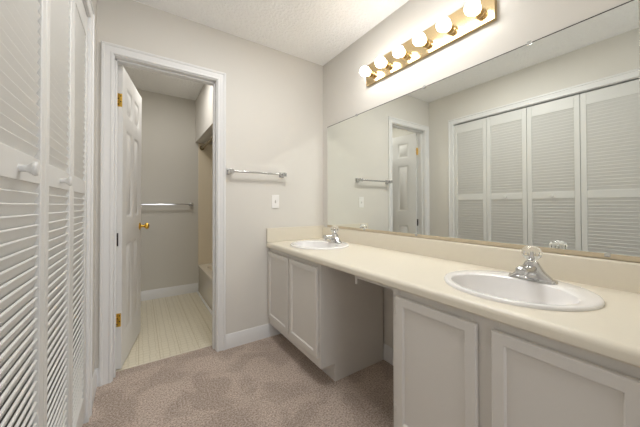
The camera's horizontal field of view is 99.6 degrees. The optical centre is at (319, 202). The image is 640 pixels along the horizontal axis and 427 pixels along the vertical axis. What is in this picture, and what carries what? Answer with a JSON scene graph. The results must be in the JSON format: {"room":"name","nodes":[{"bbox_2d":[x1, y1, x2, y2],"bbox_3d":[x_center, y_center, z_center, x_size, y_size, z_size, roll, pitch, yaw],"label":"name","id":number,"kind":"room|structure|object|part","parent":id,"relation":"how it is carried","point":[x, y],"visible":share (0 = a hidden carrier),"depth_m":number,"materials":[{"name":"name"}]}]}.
{"room":"bathroom","nodes":[
{"label":"bathroom","id":0,"kind":"room"},
{"bbox_2d":[92,0,96,376],"bbox_3d":[-0.382,-0.120,0.069,0.115,2.440,3.737,0,-1,-34],"label":"wall","id":1,"kind":"structure","parent":0,"point":[94,2],"depth_m":1.61,"materials":[{"name":"beige paint"}]},
{"bbox_2d":[0,0,46,426],"bbox_3d":[-0.671,0.063,0.607,0.058,2.015,0.382,0,-1,-34],"label":"louvered closet door","id":2,"kind":"structure","parent":1,"relation":"in","point":[22,22],"depth_m":0.63,"materials":[{"name":"white paint"}]},
{"bbox_3d":[-0.683,0.453,0.594,0.020,1.016,0.314,0,-1,-34],"label":"louver panel","id":3,"kind":"part","parent":2,"relation":"part of","materials":[{"name":"white paint"}]},
{"bbox_3d":[-0.684,-0.083,0.600,0.024,0.066,0.306,0,-1,-34],"label":"rail","id":4,"kind":"part","parent":2,"relation":"part of","materials":[{"name":"white paint"}]},
{"bbox_3d":[-0.684,-0.478,0.604,0.020,0.735,0.314,0,-1,-34],"label":"louver panel","id":5,"kind":"part","parent":2,"relation":"part of","materials":[{"name":"white paint"}]},
{"bbox_3d":[-0.659,-0.077,0.613,0.032,0.033,0.033,0,-1,-34],"label":"knob","id":6,"kind":"part","parent":2,"relation":"part of","materials":[{"name":"white paint"}]},
{"bbox_2d":[43,0,72,426],"bbox_3d":[-0.880,0.067,0.920,0.058,2.015,0.365,0,-1,-34],"label":"louvered closet door","id":7,"kind":"structure","parent":1,"relation":"in","point":[59,13],"depth_m":0.92,"materials":[{"name":"white paint"}]},
{"bbox_3d":[-0.892,0.456,0.907,0.020,1.016,0.297,0,-1,-34],"label":"louver panel","id":8,"kind":"part","parent":7,"relation":"part of","materials":[{"name":"white paint"}]},
{"bbox_3d":[-0.893,-0.080,0.913,0.024,0.066,0.289,0,-1,-34],"label":"rail","id":9,"kind":"part","parent":7,"relation":"part of","materials":[{"name":"white paint"}]},
{"bbox_3d":[-0.893,-0.475,0.917,0.020,0.735,0.297,0,-1,-34],"label":"louver panel","id":10,"kind":"part","parent":7,"relation":"part of","materials":[{"name":"white paint"}]},
{"bbox_3d":[-0.868,-0.074,0.926,0.032,0.033,0.033,0,-1,-34],"label":"knob","id":11,"kind":"part","parent":7,"relation":"part of","materials":[{"name":"white paint"}]},
{"bbox_2d":[54,0,88,423],"bbox_3d":[-0.817,0.068,0.720,0.116,2.079,1.529,0,-1,-34],"label":"trim","id":12,"kind":"structure","parent":1,"relation":"attached to","point":[84,422],"depth_m":1.35,"materials":[{"name":"white paint"}]},
{"bbox_2d":[70,0,87,426],"bbox_3d":[-1.096,0.070,1.217,0.028,2.015,0.364,0,-1,-34],"label":"louvered closet door","id":13,"kind":"structure","parent":1,"relation":"in","point":[80,20],"depth_m":1.24,"materials":[{"name":"white paint"}]},
{"bbox_3d":[-1.096,0.460,1.213,0.020,1.016,0.296,0,-1,-34],"label":"louver panel","id":14,"kind":"part","parent":13,"relation":"part of","materials":[{"name":"white paint"}]},
{"bbox_3d":[-1.095,1.020,1.208,0.024,0.115,0.288,0,-1,-34],"label":"rail","id":15,"kind":"part","parent":13,"relation":"part of","materials":[{"name":"white paint"}]},
{"bbox_3d":[-1.097,-0.076,1.218,0.024,0.066,0.288,0,-1,-34],"label":"rail","id":16,"kind":"part","parent":13,"relation":"part of","materials":[{"name":"white paint"}]},
{"bbox_3d":[-1.097,-0.471,1.222,0.020,0.735,0.296,0,-1,-34],"label":"louver panel","id":17,"kind":"part","parent":13,"relation":"part of","materials":[{"name":"white paint"}]},
{"bbox_3d":[-1.098,-0.885,1.227,0.024,0.104,0.288,0,-1,-34],"label":"rail","id":18,"kind":"part","parent":13,"relation":"part of","materials":[{"name":"white paint"}]},
{"bbox_2d":[84,0,94,422],"bbox_3d":[-0.761,0.043,0.757,0.018,2.129,1.629,0,-1,-34],"label":"trim","id":19,"kind":"structure","parent":1,"relation":"attached to","point":[88,3],"depth_m":1.39,"materials":[{"name":"white paint"}]},
{"bbox_2d":[92,370,96,405],"bbox_3d":[-1.285,1.062,1.530,0.013,0.108,0.257,0,-1,-34],"label":"baseboard","id":20,"kind":"structure","parent":1,"relation":"attached to","point":[94,378],"depth_m":1.55,"materials":[{"name":"white paint"}]},
{"bbox_2d":[0,0,322,411],"bbox_3d":[-1.050,-0.100,1.939,2.750,2.440,0.115,0,-1,-34],"label":"wall","id":21,"kind":"structure","parent":0,"point":[274,98],"depth_m":2.19,"materials":[{"name":"beige paint"}]},
{"bbox_2d":[116,65,148,369],"bbox_3d":[-1.459,0.095,2.076,0.175,2.030,0.610,0,-1,-23],"label":"door","id":22,"kind":"structure","parent":21,"relation":"in","point":[129,101],"depth_m":1.97,"materials":[{"name":"white paint"}]},
{"bbox_3d":[-1.506,0.200,2.319,0.070,0.062,0.062,0,-1,-23],"label":"knob","id":23,"kind":"part","parent":22,"relation":"part of","materials":[{"name":"yellow metal"}]},
{"bbox_2d":[99,40,225,386],"bbox_3d":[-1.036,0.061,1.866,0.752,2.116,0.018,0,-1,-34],"label":"trim","id":24,"kind":"structure","parent":21,"relation":"attached to","point":[108,50],"depth_m":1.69,"materials":[{"name":"white paint"}]},
{"bbox_2d":[116,345,211,371],"bbox_3d":[-1.101,1.118,1.955,0.616,0.004,0.009,0,-1,-34],"label":"trim","id":25,"kind":"structure","parent":21,"relation":"attached to","point":[209,345],"depth_m":1.93,"materials":[{"name":"beige metal"}]},
{"bbox_2d":[95,323,280,386],"bbox_3d":[-0.850,1.066,1.982,1.240,0.108,0.013,0,-1,-34],"label":"baseboard","id":26,"kind":"structure","parent":21,"relation":"attached to","point":[235,339],"depth_m":2.16,"materials":[{"name":"white paint"}]},
{"bbox_2d":[226,169,286,177],"bbox_3d":[-0.500,-0.238,2.193,0.488,0.046,0.073,0,-1,-34],"label":"towel bar","id":27,"kind":"object","parent":21,"relation":"attached to","point":[228,171],"visible":1,"depth_m":2.15,"materials":[{"name":"silver metal"}]},
{"bbox_3d":[-0.684,-0.239,2.071,0.046,0.046,0.073,0,-1,-34],"label":"post","id":28,"kind":"part","parent":27,"relation":"part of","materials":[{"name":"silver metal"}]},
{"bbox_3d":[-0.316,-0.237,2.316,0.046,0.046,0.073,0,-1,-34],"label":"post","id":29,"kind":"part","parent":27,"relation":"part of","materials":[{"name":"silver metal"}]},
{"bbox_2d":[272,195,278,207],"bbox_3d":[-0.378,-0.009,2.307,0.068,0.114,0.016,0,-1,-34],"label":"light switch","id":30,"kind":"object","parent":21,"relation":"attached to","point":[275,198],"visible":1,"depth_m":2.31,"materials":[{"name":"white plastic"}]},
{"bbox_2d":[137,89,212,291],"bbox_3d":[-1.671,-0.084,3.459,2.000,2.440,0.115,0,-1,-34],"label":"wall","id":31,"kind":"structure","parent":0,"point":[169,149],"depth_m":3.28,"materials":[{"name":"grey paint"}]},
{"bbox_2d":[141,203,192,205],"bbox_3d":[-1.876,0.022,3.207,0.686,0.046,0.073,0,-1,-34],"label":"towel bar","id":32,"kind":"object","parent":31,"relation":"attached to","point":[189,204],"visible":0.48,"depth_m":3.23,"materials":[{"name":"silver metal"}]},
{"bbox_2d":[141,283,197,300],"bbox_3d":[-1.962,1.078,3.175,0.980,0.112,0.013,0,-1,-34],"label":"baseboard","id":33,"kind":"structure","parent":31,"relation":"attached to","point":[189,288],"depth_m":3.26,"materials":[{"name":"white paint"}]},
{"bbox_2d":[0,292,393,426],"bbox_3d":[-0.457,1.140,1.042,2.750,0.060,5.461,0,-1,-34],"label":"floor","id":34,"kind":"structure","parent":0,"point":[266,382],"depth_m":1.64,"materials":[{"name":"beige carpet"}]},
{"bbox_2d":[198,263,211,309],"bbox_3d":[-0.815,0.958,3.052,0.784,0.345,1.487,0,-1,-34],"label":"bathtub","id":35,"kind":"object","parent":34,"relation":"on","point":[205,270],"visible":0.14,"depth_m":3.14,"materials":[{"name":"beige ceramic"}]},
{"bbox_2d":[198,143,212,264],"bbox_3d":[-0.818,0.009,3.061,0.790,1.552,1.490,0,-1,-34],"label":"tub surround","id":36,"kind":"object","parent":35,"relation":"on","point":[205,157],"visible":0.2,"depth_m":3.50,"materials":[{"name":"beige"}]},
{"bbox_2d":[200,136,212,149],"bbox_3d":[-1.110,-0.709,2.866,0.056,0.055,1.480,0,-1,-34],"label":"shower curtain rod","id":37,"kind":"object","parent":36,"relation":"attached to","point":[211,138],"visible":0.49,"depth_m":3.21,"materials":[{"name":"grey metal"}]},
{"bbox_2d":[268,248,382,380],"bbox_3d":[0.004,0.745,2.096,0.554,0.749,0.776,0,-1,-34],"label":"vanity cabinet","id":38,"kind":"object","parent":34,"relation":"on","point":[333,320],"visible":0.84,"depth_m":1.78,"materials":[{"name":"white paint"}]},
{"bbox_3d":[-0.325,0.676,2.112,0.007,0.470,0.280,0,-1,-34],"label":"panel","id":39,"kind":"part","parent":38,"relation":"part of","materials":[{"name":"white paint"}]},
{"bbox_3d":[-0.328,0.676,2.110,0.016,0.548,0.358,0,-1,-34],"label":"door","id":40,"kind":"part","parent":38,"relation":"part of","materials":[{"name":"white paint"}]},
{"bbox_3d":[-0.203,0.688,1.959,0.019,0.637,0.776,0,-1,-34],"label":"frame","id":41,"kind":"part","parent":38,"relation":"part of","materials":[{"name":"white paint"}]},
{"bbox_3d":[-0.113,0.673,1.794,0.007,0.470,0.281,0,-1,-34],"label":"panel","id":42,"kind":"part","parent":38,"relation":"part of","materials":[{"name":"white paint"}]},
{"bbox_3d":[-0.116,0.673,1.792,0.016,0.548,0.359,0,-1,-34],"label":"door","id":43,"kind":"part","parent":38,"relation":"part of","materials":[{"name":"white paint"}]},
{"bbox_2d":[266,225,639,367],"bbox_3d":[0.372,0.315,1.553,0.578,0.218,2.096,0,-1,-34],"label":"countertop","id":44,"kind":"structure","parent":38,"relation":"on","point":[416,266],"depth_m":1.08,"materials":[{"name":"beige laminate"}]},
{"bbox_2d":[290,240,348,249],"bbox_3d":[-0.004,0.396,2.105,0.444,0.155,0.479,0,-1,-34],"label":"oval sink","id":45,"kind":"object","parent":44,"relation":"in","point":[304,244],"visible":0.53,"depth_m":2.19,"materials":[{"name":"white ceramic"}]},
{"bbox_2d":[322,226,341,243],"bbox_3d":[0.087,0.252,2.150,0.143,0.134,0.160,0,-1,-34],"label":"faucet","id":46,"kind":"object","parent":44,"relation":"on","point":[333,238],"visible":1,"depth_m":2.14,"materials":[{"name":"silver metal"}]},
{"bbox_3d":[0.070,0.279,2.139,0.104,0.048,0.048,0,-1,-34],"label":"spout","id":47,"kind":"part","parent":46,"relation":"part of","materials":[{"name":"silver metal"}]},
{"bbox_3d":[0.117,0.213,2.170,0.066,0.056,0.063,0,-1,-34],"label":"knob","id":48,"kind":"part","parent":46,"relation":"part of","materials":[{"name":"clear plastic"}]},
{"bbox_3d":[0.265,0.397,1.300,0.016,0.048,0.274,0,-1,-34],"label":"drawer rail","id":49,"kind":"part","parent":44,"relation":"part of","materials":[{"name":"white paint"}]},
{"bbox_2d":[444,270,604,311],"bbox_3d":[0.724,0.384,1.015,0.444,0.155,0.479,0,-1,-34],"label":"oval sink","id":50,"kind":"object","parent":44,"relation":"in","point":[497,286],"visible":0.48,"depth_m":1.02,"materials":[{"name":"white porcelain"}]},
{"bbox_2d":[508,246,557,284],"bbox_3d":[0.815,0.240,1.059,0.143,0.134,0.160,0,-1,-34],"label":"faucet","id":51,"kind":"object","parent":44,"relation":"on","point":[530,270],"visible":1,"depth_m":1.05,"materials":[{"name":"silver metal"}]},
{"bbox_3d":[0.798,0.267,1.048,0.104,0.048,0.048,0,-1,-34],"label":"spout","id":52,"kind":"part","parent":51,"relation":"part of","materials":[{"name":"silver metal"}]},
{"bbox_3d":[0.845,0.201,1.080,0.066,0.056,0.063,0,-1,-34],"label":"knob","id":53,"kind":"part","parent":51,"relation":"part of","materials":[{"name":"clear plastic"}]},
{"bbox_3d":[0.845,0.301,1.079,0.058,0.011,0.160,0,-1,-34],"label":"plate","id":54,"kind":"part","parent":51,"relation":"part of","materials":[{"name":"silver metal"}]},
{"bbox_2d":[393,288,639,426],"bbox_3d":[0.741,0.733,0.992,0.554,0.749,0.758,0,-1,-34],"label":"vanity cabinet","id":55,"kind":"object","parent":34,"relation":"on","point":[453,367],"visible":0.74,"depth_m":0.82,"materials":[{"name":"white paint"}]},
{"bbox_3d":[0.416,0.664,1.002,0.007,0.470,0.247,0,-1,-34],"label":"panel","id":56,"kind":"part","parent":55,"relation":"part of","materials":[{"name":"white paint"}]},
{"bbox_3d":[0.413,0.664,1.000,0.016,0.548,0.325,0,-1,-34],"label":"door","id":57,"kind":"part","parent":55,"relation":"part of","materials":[{"name":"white paint"}]},
{"bbox_3d":[0.617,0.661,0.701,0.007,0.470,0.231,0,-1,-34],"label":"panel","id":58,"kind":"part","parent":55,"relation":"part of","materials":[{"name":"white paint"}]},
{"bbox_3d":[0.614,0.661,0.699,0.016,0.548,0.309,0,-1,-34],"label":"door","id":59,"kind":"part","parent":55,"relation":"part of","materials":[{"name":"white paint"}]},
{"bbox_2d":[196,291,211,314],"bbox_3d":[-1.149,1.121,2.820,0.022,0.016,1.478,0,-1,-34],"label":"trim","id":60,"kind":"structure","parent":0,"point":[198,293],"depth_m":3.02,"materials":[{"name":"white paint"}]},
{"bbox_2d":[195,84,212,143],"bbox_3d":[-1.131,-1.040,2.863,0.112,0.539,1.492,0,-1,-34],"label":"wall","id":61,"kind":"structure","parent":0,"point":[204,101],"depth_m":3.01,"materials":[{"name":"beige paint"}]},
{"bbox_2d":[118,0,408,99],"bbox_3d":[-0.461,-1.360,1.067,2.750,0.060,5.461,0,-1,-34],"label":"ceiling","id":62,"kind":"structure","parent":0,"point":[315,31],"depth_m":1.99,"materials":[{"name":"white paint"}]},
{"bbox_2d":[323,0,639,347],"bbox_3d":[1.115,-0.112,1.069,0.115,2.440,3.737,0,-1,-34],"label":"wall","id":63,"kind":"structure","parent":0,"point":[346,94],"depth_m":1.70,"materials":[{"name":"beige paint"}]},
{"bbox_2d":[383,343,392,364],"bbox_3d":[0.608,1.061,1.705,0.013,0.108,0.560,0,-1,-34],"label":"baseboard","id":64,"kind":"structure","parent":63,"relation":"attached to","point":[387,350],"depth_m":1.90,"materials":[{"name":"white paint"}]},
{"bbox_2d":[360,0,496,86],"bbox_3d":[0.566,-0.974,1.674,0.132,0.155,0.906,0,-1,-34],"label":"vanity light","id":65,"kind":"object","parent":63,"relation":"attached to","point":[475,15],"visible":1,"depth_m":1.57,"materials":[{"name":"gold metal"}]},
{"bbox_3d":[0.334,-0.959,1.982,0.088,0.072,0.072,0,-1,-34],"label":"bulb","id":66,"kind":"part","parent":65,"relation":"part of","materials":[{"name":"white glass"}]},
{"bbox_2d":[368,69,374,77],"bbox_3d":[0.375,-0.959,2.009,0.037,0.054,0.054,0,-1,-34],"label":"socket","id":67,"kind":"object","parent":65,"relation":"attached to","point":[371,74],"depth_m":2.00,"materials":[{"name":"gold metal"}]},
{"bbox_3d":[0.419,-0.960,1.854,0.088,0.072,0.072,0,-1,-34],"label":"bulb","id":68,"kind":"part","parent":65,"relation":"part of","materials":[{"name":"white glass"}]},
{"bbox_2d":[382,60,390,68],"bbox_3d":[0.460,-0.960,1.881,0.037,0.054,0.054,0,-1,-34],"label":"socket","id":69,"kind":"object","parent":65,"relation":"attached to","point":[387,65],"depth_m":1.87,"materials":[{"name":"gold metal"}]},
{"bbox_3d":[0.505,-0.962,1.726,0.088,0.072,0.072,0,-1,-34],"label":"bulb","id":70,"kind":"part","parent":65,"relation":"part of","materials":[{"name":"white glass"}]},
{"bbox_2d":[400,49,408,58],"bbox_3d":[0.545,-0.962,1.753,0.037,0.054,0.054,0,-1,-34],"label":"socket","id":71,"kind":"object","parent":65,"relation":"attached to","point":[405,55],"depth_m":1.74,"materials":[{"name":"gold metal"}]},
{"bbox_3d":[0.590,-0.963,1.599,0.088,0.072,0.072,0,-1,-34],"label":"bulb","id":72,"kind":"part","parent":65,"relation":"part of","materials":[{"name":"white glass"}]},
{"bbox_2d":[421,37,430,47],"bbox_3d":[0.630,-0.963,1.626,0.037,0.054,0.054,0,-1,-34],"label":"socket","id":73,"kind":"object","parent":65,"relation":"attached to","point":[427,43],"depth_m":1.61,"materials":[{"name":"gold metal"}]},
{"bbox_3d":[0.675,-0.965,1.471,0.088,0.072,0.072,0,-1,-34],"label":"bulb","id":74,"kind":"part","parent":65,"relation":"part of","materials":[{"name":"white glass"}]},
{"bbox_2d":[445,23,455,34],"bbox_3d":[0.716,-0.964,1.498,0.037,0.054,0.054,0,-1,-34],"label":"socket","id":75,"kind":"object","parent":65,"relation":"attached to","point":[452,29],"depth_m":1.49,"materials":[{"name":"gold metal"}]},
{"bbox_3d":[0.760,-0.966,1.343,0.088,0.072,0.072,0,-1,-34],"label":"bulb","id":76,"kind":"part","parent":65,"relation":"part of","materials":[{"name":"white glass"}]},
{"bbox_2d":[473,6,484,18],"bbox_3d":[0.801,-0.966,1.370,0.037,0.054,0.054,0,-1,-34],"label":"socket","id":77,"kind":"object","parent":65,"relation":"attached to","point":[480,14],"depth_m":1.36,"materials":[{"name":"gold metal"}]},
{"bbox_2d":[323,227,639,293],"bbox_3d":[0.610,0.273,1.700,0.020,0.104,2.076,0,-1,-34],"label":"backsplash","id":78,"kind":"structure","parent":63,"relation":"attached to","point":[605,273],"depth_m":1.27,"materials":[{"name":"beige laminate"}]},
{"bbox_2d":[327,0,639,262],"bbox_3d":[0.594,-0.250,1.735,0.012,0.940,1.898,0,-1,-34],"label":"wall mirror","id":79,"kind":"object","parent":63,"relation":"attached to","point":[536,143],"visible":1,"depth_m":1.25,"materials":[{"name":"white mirror"}]}
]}

